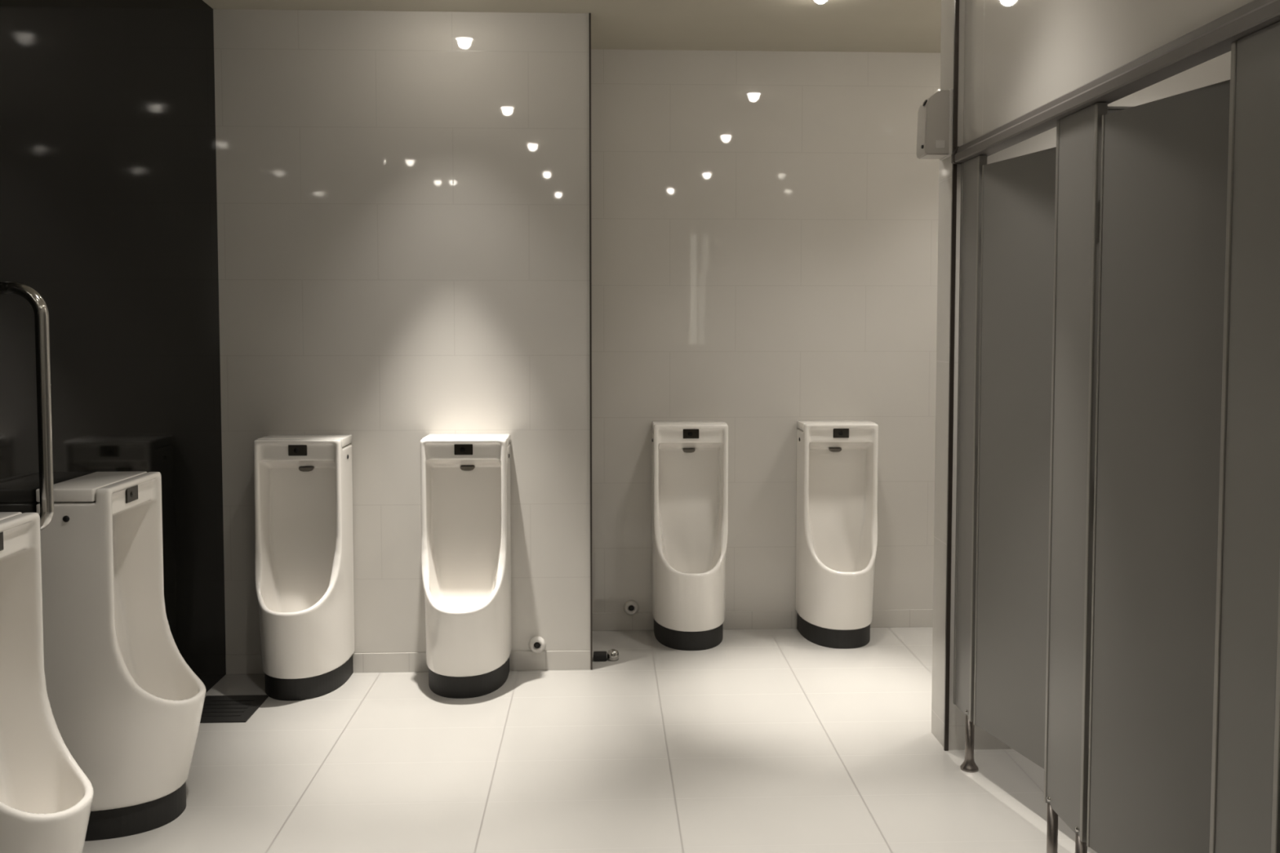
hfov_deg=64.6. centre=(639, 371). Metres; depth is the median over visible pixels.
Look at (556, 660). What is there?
baseboard
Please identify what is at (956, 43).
trim
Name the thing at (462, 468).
outlet
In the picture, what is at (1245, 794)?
partition
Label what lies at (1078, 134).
partition
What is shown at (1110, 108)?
divider
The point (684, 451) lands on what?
outlet
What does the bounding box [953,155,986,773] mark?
partition
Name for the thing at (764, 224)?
wall
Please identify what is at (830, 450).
outlet
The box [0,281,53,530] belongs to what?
grab rail
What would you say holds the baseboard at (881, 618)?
attached to the wall at (764, 224)
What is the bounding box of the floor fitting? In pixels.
[593,648,618,661]
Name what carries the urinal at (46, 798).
on the floor
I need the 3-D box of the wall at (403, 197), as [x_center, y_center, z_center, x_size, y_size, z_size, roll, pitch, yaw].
[-1.103,-0.128,4.776,1.743,2.865,0.770,0,3,-2]
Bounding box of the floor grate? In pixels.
[200,694,268,723]
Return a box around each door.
[973,146,1056,768]
[1086,79,1230,852]
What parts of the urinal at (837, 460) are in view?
lid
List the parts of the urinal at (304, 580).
lid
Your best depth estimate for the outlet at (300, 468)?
4.32 m
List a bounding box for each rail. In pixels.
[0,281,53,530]
[951,0,1279,164]
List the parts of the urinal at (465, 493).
lid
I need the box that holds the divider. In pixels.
[1107,106,1133,114]
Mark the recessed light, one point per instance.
(820, 2)
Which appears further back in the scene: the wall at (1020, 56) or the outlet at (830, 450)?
the outlet at (830, 450)
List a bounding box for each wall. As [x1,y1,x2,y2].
[0,0,226,693]
[213,8,590,654]
[591,48,940,613]
[963,0,1253,144]
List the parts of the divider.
panel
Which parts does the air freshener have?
plate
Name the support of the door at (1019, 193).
attached to the partition at (971, 169)
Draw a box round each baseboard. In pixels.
[225,650,590,674]
[592,609,933,631]
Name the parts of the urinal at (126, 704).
lid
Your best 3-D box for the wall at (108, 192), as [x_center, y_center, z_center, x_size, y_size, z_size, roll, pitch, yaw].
[-1.822,-0.029,2.675,0.150,2.865,3.380,0,3,-2]
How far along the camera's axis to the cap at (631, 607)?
5.04 m
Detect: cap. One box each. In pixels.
[528,636,545,653]
[623,600,638,615]
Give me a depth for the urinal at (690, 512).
4.88 m
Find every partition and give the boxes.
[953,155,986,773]
[1043,102,1107,852]
[1209,21,1279,852]
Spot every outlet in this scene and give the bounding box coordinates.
[298,466,314,471]
[460,466,475,471]
[682,448,695,453]
[828,448,841,452]
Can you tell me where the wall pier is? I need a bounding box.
[931,0,1231,750]
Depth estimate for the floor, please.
3.52 m
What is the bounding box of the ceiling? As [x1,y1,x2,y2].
[202,0,941,53]
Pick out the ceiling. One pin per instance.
(776, 25)
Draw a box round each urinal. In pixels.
[0,511,93,852]
[35,471,205,841]
[253,434,355,701]
[420,433,511,698]
[651,420,728,650]
[795,420,878,648]
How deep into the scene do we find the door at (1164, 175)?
2.38 m
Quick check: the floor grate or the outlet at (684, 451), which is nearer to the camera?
the floor grate
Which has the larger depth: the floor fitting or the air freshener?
the floor fitting
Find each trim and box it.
[589,13,592,670]
[943,0,959,751]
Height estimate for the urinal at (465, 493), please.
1.052 m
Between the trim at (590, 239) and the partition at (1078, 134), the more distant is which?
the trim at (590, 239)
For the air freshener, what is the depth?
3.56 m
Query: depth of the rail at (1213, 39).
2.33 m
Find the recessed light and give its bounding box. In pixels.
[813,0,826,4]
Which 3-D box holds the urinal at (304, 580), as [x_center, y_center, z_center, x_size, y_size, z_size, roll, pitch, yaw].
[-1.420,0.806,4.222,0.364,1.052,0.396,0,3,-2]
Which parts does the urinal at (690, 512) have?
lid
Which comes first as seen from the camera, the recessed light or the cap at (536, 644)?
the recessed light
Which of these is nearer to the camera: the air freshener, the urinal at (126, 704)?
the urinal at (126, 704)
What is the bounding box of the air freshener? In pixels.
[915,88,953,160]
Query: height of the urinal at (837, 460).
1.052 m
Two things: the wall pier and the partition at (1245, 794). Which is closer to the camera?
the partition at (1245, 794)
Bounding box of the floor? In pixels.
[82,626,1097,852]
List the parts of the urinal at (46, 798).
lid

